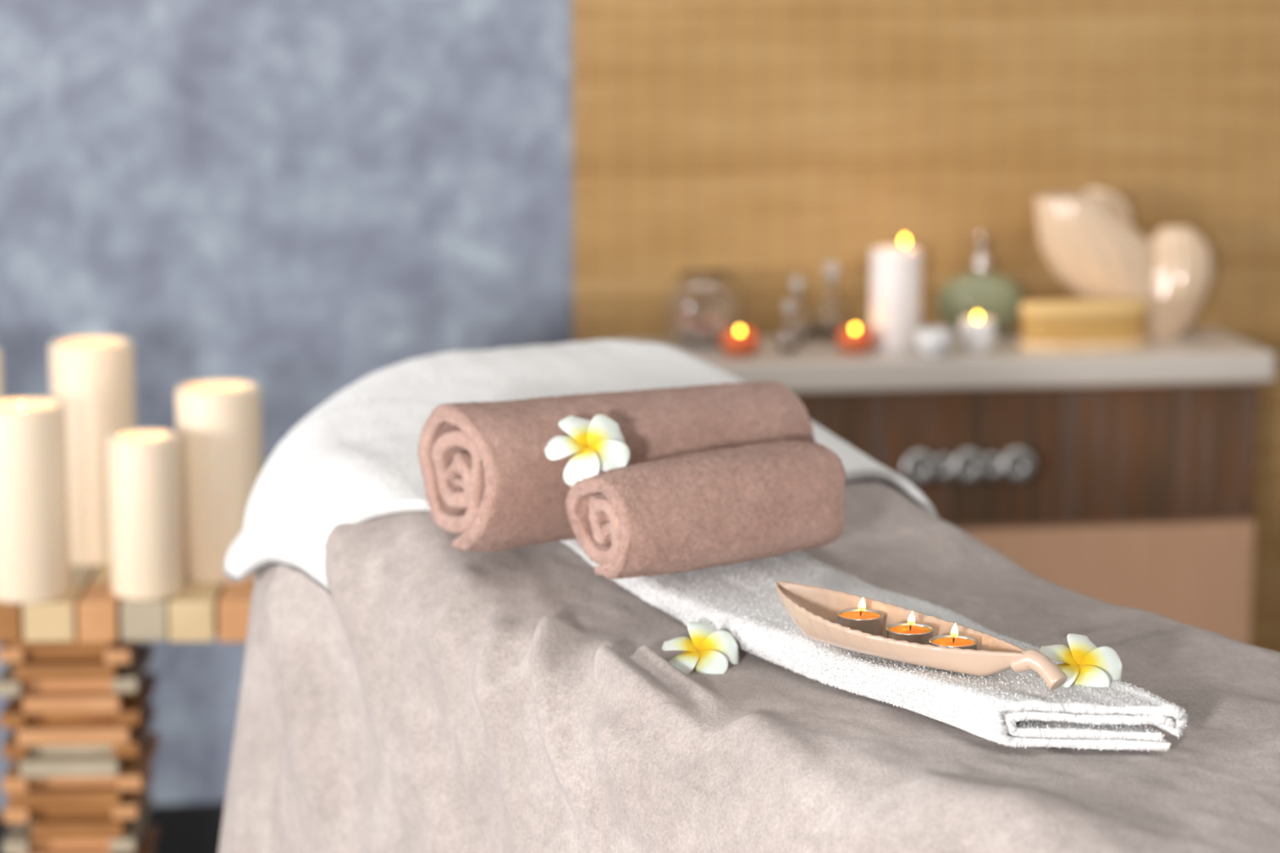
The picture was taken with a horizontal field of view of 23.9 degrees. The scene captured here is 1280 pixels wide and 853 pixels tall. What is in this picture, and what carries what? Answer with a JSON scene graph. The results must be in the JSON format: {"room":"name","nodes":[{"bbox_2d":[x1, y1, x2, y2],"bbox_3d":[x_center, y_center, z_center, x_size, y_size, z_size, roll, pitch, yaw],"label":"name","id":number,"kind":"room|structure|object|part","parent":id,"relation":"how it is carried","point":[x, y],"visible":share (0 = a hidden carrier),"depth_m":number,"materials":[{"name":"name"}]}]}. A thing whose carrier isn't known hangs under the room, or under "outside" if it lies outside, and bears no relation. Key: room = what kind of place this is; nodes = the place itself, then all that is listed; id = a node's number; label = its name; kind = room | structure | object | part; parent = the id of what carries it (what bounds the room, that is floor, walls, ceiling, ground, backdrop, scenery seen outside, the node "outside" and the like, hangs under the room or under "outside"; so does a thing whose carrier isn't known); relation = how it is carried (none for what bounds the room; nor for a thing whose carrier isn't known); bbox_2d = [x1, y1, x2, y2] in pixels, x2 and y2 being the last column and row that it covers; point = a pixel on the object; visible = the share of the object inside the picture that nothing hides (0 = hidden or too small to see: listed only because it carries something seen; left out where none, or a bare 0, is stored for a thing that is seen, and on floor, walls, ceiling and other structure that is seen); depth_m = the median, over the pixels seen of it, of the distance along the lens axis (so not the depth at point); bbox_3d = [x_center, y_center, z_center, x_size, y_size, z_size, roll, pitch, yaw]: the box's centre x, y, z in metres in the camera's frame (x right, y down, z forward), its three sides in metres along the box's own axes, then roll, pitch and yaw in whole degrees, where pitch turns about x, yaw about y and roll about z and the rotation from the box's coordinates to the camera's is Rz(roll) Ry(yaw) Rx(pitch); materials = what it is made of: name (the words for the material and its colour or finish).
{"room":"spa","nodes":[
{"label":"spa","id":0,"kind":"room"},
{"bbox_2d":[0,0,573,811],"bbox_3d":[-0.007,-0.659,4.600,6.400,2.700,0.100,-1,10,-8],"label":"wall","id":1,"kind":"structure","parent":0,"point":[301,201],"depth_m":4.53,"materials":[{"name":"paint"}]},
{"bbox_2d":[0,802,224,852],"bbox_3d":[-1.583,0.662,4.549,3.000,0.116,0.019,-1,10,-8],"label":"baseboard","id":2,"kind":"structure","parent":1,"relation":"attached to","point":[190,828],"depth_m":4.66,"materials":[{"name":"black paint"}]},
{"bbox_2d":[572,0,1279,652],"bbox_3d":[0.840,-0.650,4.664,1.900,2.640,0.012,-1,10,-8],"label":"panel","id":3,"kind":"object","parent":1,"relation":"attached to","point":[764,144],"visible":0.32,"depth_m":4.64,"materials":[{"name":"brown wood"}]},
{"bbox_2d":[217,477,1279,852],"bbox_3d":[0.311,0.543,2.652,1.598,0.986,1.918,0,10,0],"label":"blanket","id":4,"kind":"object","parent":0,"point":[442,698],"visible":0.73,"depth_m":2.58,"materials":[{"name":"grey fabric"}]},
{"bbox_2d":[223,339,937,595],"bbox_3d":[-0.097,0.101,3.155,0.690,0.322,0.553,-5,11,-27],"label":"bath towel","id":5,"kind":"object","parent":4,"relation":"on","point":[353,459],"visible":0.52,"depth_m":3.05,"materials":[{"name":"white fabric"}]},
{"bbox_2d":[417,380,815,552],"bbox_3d":[-0.016,0.028,2.816,0.404,0.134,0.130,-8,12,-37],"label":"rolled towel","id":6,"kind":"object","parent":4,"relation":"on","point":[489,477],"visible":0.6,"depth_m":2.73,"materials":[{"name":"brown fabric"}]},
{"bbox_2d":[662,622,738,674],"bbox_3d":[0.052,0.193,2.546,0.065,0.048,0.060,-3,10,-16],"label":"flower","id":7,"kind":"object","parent":4,"relation":"on","point":[710,651],"visible":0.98,"depth_m":2.54,"materials":[{"name":"white plant"}]},
{"bbox_2d":[560,538,1187,751],"bbox_3d":[0.156,0.152,2.601,0.511,0.076,0.673,0,10,0],"label":"folded towel","id":8,"kind":"object","parent":4,"relation":"on","point":[1008,708],"visible":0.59,"depth_m":2.41,"materials":[{"name":"white fabric"}]},
{"bbox_2d":[564,440,846,580],"bbox_3d":[0.062,0.072,2.711,0.257,0.106,0.109,-8,13,-34],"label":"rolled towel","id":9,"kind":"object","parent":8,"relation":"on","point":[700,510],"visible":1,"depth_m":2.67,"materials":[{"name":"brown fabric"}]},
{"bbox_2d":[544,413,630,487],"bbox_3d":[-0.046,0.022,2.676,0.078,0.062,0.058,2,10,13],"label":"flower","id":10,"kind":"object","parent":9,"relation":"on","point":[598,443],"visible":1,"depth_m":2.66,"materials":[{"name":"white plant"}]},
{"bbox_2d":[775,581,1067,690],"bbox_3d":[0.220,0.166,2.411,0.297,0.039,0.086,9,14,43],"label":"dish","id":11,"kind":"object","parent":8,"relation":"on","point":[814,610],"visible":0.94,"depth_m":2.40,"materials":[{"name":"beige ceramic"}]},
{"bbox_2d":[836,597,884,635],"bbox_3d":[0.180,0.154,2.462,0.038,0.030,0.038,0,10,0],"label":"tealight","id":12,"kind":"object","parent":11,"relation":"in","point":[870,621],"visible":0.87,"depth_m":2.46,"materials":[{"name":"orange wax"}]},
{"bbox_2d":[885,611,933,644],"bbox_3d":[0.216,0.162,2.414,0.038,0.030,0.038,-5,11,-25],"label":"tealight","id":13,"kind":"object","parent":11,"relation":"in","point":[911,631],"visible":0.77,"depth_m":2.41,"materials":[{"name":"orange wax"}]},
{"bbox_2d":[928,622,977,650],"bbox_3d":[0.246,0.169,2.375,0.038,0.030,0.038,-7,12,-34],"label":"tealight","id":14,"kind":"object","parent":11,"relation":"in","point":[954,640],"visible":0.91,"depth_m":2.38,"materials":[{"name":"orange wax"}]},
{"bbox_3d":[0.307,0.186,2.324,0.048,0.029,0.018,10,14,44],"label":"stem","id":15,"kind":"part","parent":11,"relation":"part of","materials":[{"name":"beige ceramic"}]},
{"bbox_2d":[1038,633,1122,688],"bbox_3d":[0.344,0.191,2.361,0.065,0.051,0.056,-1,10,-5],"label":"flower","id":16,"kind":"object","parent":8,"relation":"on","point":[1086,664],"visible":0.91,"depth_m":2.35,"materials":[{"name":"white plant"}]},
{"bbox_2d":[885,622,933,644],"bbox_3d":[0.216,0.169,2.416,0.038,0.016,0.038,-5,11,-25],"label":"metal cup","id":17,"kind":"object","parent":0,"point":[915,633],"depth_m":2.41,"materials":[{"name":"silver metal"}]},
{"bbox_2d":[928,635,977,650],"bbox_3d":[0.246,0.176,2.376,0.038,0.016,0.038,-7,12,-34],"label":"metal cup","id":18,"kind":"object","parent":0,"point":[961,642],"depth_m":2.38,"materials":[{"name":"silver metal"}]},
{"bbox_2d":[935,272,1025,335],"bbox_3d":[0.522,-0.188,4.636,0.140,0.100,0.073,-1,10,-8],"label":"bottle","id":19,"kind":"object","parent":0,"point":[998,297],"depth_m":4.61,"materials":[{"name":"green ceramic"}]},
{"bbox_3d":[0.000,1.179,2.239,7.000,0.100,7.000,0,10,0],"label":"floor","id":20,"kind":"structure","parent":0,"visible":0},
{"bbox_2d":[0,564,254,852],"bbox_3d":[-0.597,0.502,3.928,0.826,0.644,0.347,0,10,-3],"label":"side table","id":21,"kind":"object","parent":20,"relation":"on","point":[79,713],"visible":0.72,"depth_m":3.80,"materials":[{"name":"brown wood"}]},
{"bbox_2d":[0,351,2,399],"bbox_3d":[-0.872,0.038,3.906,0.100,0.280,0.100,0,10,0],"label":"pillar candle","id":22,"kind":"object","parent":21,"relation":"on","point":[1,380],"visible":0.09,"depth_m":3.89,"materials":[{"name":"beige wax"}]},
{"bbox_2d":[0,397,71,604],"bbox_3d":[-0.757,0.090,3.722,0.104,0.241,0.104,0,10,0],"label":"pillar candle","id":23,"kind":"object","parent":21,"relation":"on","point":[35,567],"visible":1,"depth_m":3.68,"materials":[{"name":"beige wax"}]},
{"bbox_2d":[48,335,136,566],"bbox_3d":[-0.708,0.031,3.925,0.108,0.286,0.108,0,10,0],"label":"pillar candle","id":24,"kind":"object","parent":21,"relation":"on","point":[93,376],"visible":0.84,"depth_m":3.88,"materials":[{"name":"beige wax"}]},
{"bbox_2d":[106,429,183,600],"bbox_3d":[-0.611,0.108,3.736,0.089,0.200,0.089,0,10,0],"label":"pillar candle","id":25,"kind":"object","parent":21,"relation":"on","point":[144,469],"visible":1,"depth_m":3.70,"materials":[{"name":"beige wax"}]},
{"bbox_2d":[175,379,262,584],"bbox_3d":[-0.531,0.069,3.825,0.107,0.246,0.107,0,10,0],"label":"pillar candle","id":26,"kind":"object","parent":21,"relation":"on","point":[219,422],"visible":0.88,"depth_m":3.78,"materials":[{"name":"beige wax"}]},
{"bbox_2d":[625,327,1275,644],"bbox_3d":[0.454,0.286,4.620,0.955,0.829,0.278,-1,10,-8],"label":"base cabinet","id":27,"kind":"object","parent":20,"relation":"on","point":[1126,478],"visible":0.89,"depth_m":4.49,"materials":[{"name":"beige wood"}]},
{"bbox_2d":[662,271,744,346],"bbox_3d":[0.096,-0.178,4.560,0.124,0.106,0.124,0,10,0],"label":"glass bowl","id":28,"kind":"object","parent":27,"relation":"on","point":[698,306],"visible":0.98,"depth_m":4.51,"materials":[{"name":"white"}]},
{"bbox_2d":[720,327,759,356],"bbox_3d":[0.147,-0.126,4.454,0.058,0.041,0.058,0,10,0],"label":"candle holder","id":29,"kind":"object","parent":27,"relation":"on","point":[735,342],"visible":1,"depth_m":4.43,"materials":[{"name":"orange glass"}]},
{"bbox_2d":[778,301,798,354],"bbox_3d":[0.220,-0.147,4.467,0.028,0.078,0.028,0,10,0],"label":"glass bottle","id":30,"kind":"object","parent":27,"relation":"on","point":[788,335],"visible":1,"depth_m":4.46,"materials":[{"name":"white"}]},
{"bbox_2d":[782,276,811,344],"bbox_3d":[0.238,-0.177,4.574,0.044,0.100,0.044,0,10,0],"label":"glass bottle","id":31,"kind":"object","parent":27,"relation":"on","point":[802,318],"visible":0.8,"depth_m":4.56,"materials":[{"name":"white"}]},
{"bbox_2d":[813,262,848,341],"bbox_3d":[0.292,-0.192,4.607,0.054,0.118,0.054,0,10,0],"label":"glass bottle","id":32,"kind":"object","parent":27,"relation":"on","point":[831,312],"visible":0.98,"depth_m":4.59,"materials":[{"name":"white"}]},
{"bbox_2d":[836,324,873,353],"bbox_3d":[0.319,-0.131,4.485,0.054,0.040,0.054,0,10,0],"label":"candle holder","id":33,"kind":"object","parent":27,"relation":"on","point":[851,340],"visible":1,"depth_m":4.47,"materials":[{"name":"orange glass"}]},
{"bbox_2d":[869,235,922,351],"bbox_3d":[0.382,-0.201,4.514,0.077,0.169,0.077,0,10,0],"label":"pillar candle","id":34,"kind":"object","parent":27,"relation":"on","point":[895,271],"visible":0.92,"depth_m":4.49,"materials":[{"name":"white wax"}]},
{"bbox_2d":[914,326,953,357],"bbox_3d":[0.432,-0.124,4.441,0.057,0.041,0.057,0,10,0],"label":"ceramic pot","id":35,"kind":"object","parent":27,"relation":"on","point":[930,341],"visible":1,"depth_m":4.42,"materials":[{"name":"white ceramic"}]},
{"bbox_3d":[0.484,0.059,4.451,0.203,0.055,0.017,-1,10,-8],"label":"handle","id":36,"kind":"part","parent":27,"relation":"part of","materials":[{"name":"silver metal"}]},
{"bbox_2d":[957,312,996,352],"bbox_3d":[0.501,-0.141,4.492,0.058,0.057,0.058,0,10,0],"label":"candle holder","id":37,"kind":"object","parent":27,"relation":"on","point":[976,334],"visible":1,"depth_m":4.47,"materials":[{"name":"white ceramic"}]},
{"bbox_2d":[935,231,1025,335],"bbox_3d":[0.522,-0.218,4.630,0.140,0.161,0.073,-1,10,-8],"label":"soap dispenser","id":38,"kind":"object","parent":27,"relation":"on","point":[998,297],"visible":0.83,"depth_m":4.61,"materials":[{"name":"green ceramic"}]},
{"bbox_3d":[0.524,-0.285,4.601,0.008,0.014,0.035,-1,10,-8],"label":"pump spout","id":39,"kind":"part","parent":38,"relation":"part of","materials":[{"name":"silver metal"}]},
{"bbox_3d":[0.470,0.048,4.464,0.913,0.204,0.014,-1,10,-8],"label":"drawer","id":40,"kind":"part","parent":27,"relation":"part of","materials":[{"name":"brown wood"}]},
{"bbox_2d":[1018,298,1150,351],"bbox_3d":[0.665,-0.152,4.520,0.200,0.069,0.075,-2,10,-10],"label":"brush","id":41,"kind":"object","parent":27,"relation":"on","point":[1077,325],"visible":1,"depth_m":4.49,"materials":[{"name":"brown wood"}]},
{"bbox_3d":[0.470,0.292,4.507,0.913,0.280,0.014,-1,10,-8],"label":"drawer","id":42,"kind":"part","parent":27,"relation":"part of","materials":[{"name":"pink wood"}]},
{"bbox_2d":[1035,187,1213,339],"bbox_3d":[0.737,-0.248,4.611,0.281,0.228,0.104,-1,10,-8],"label":"seashell","id":43,"kind":"object","parent":27,"relation":"on","point":[1088,240],"visible":0.86,"depth_m":4.58,"materials":[{"name":"beige ceramic"}]}
]}

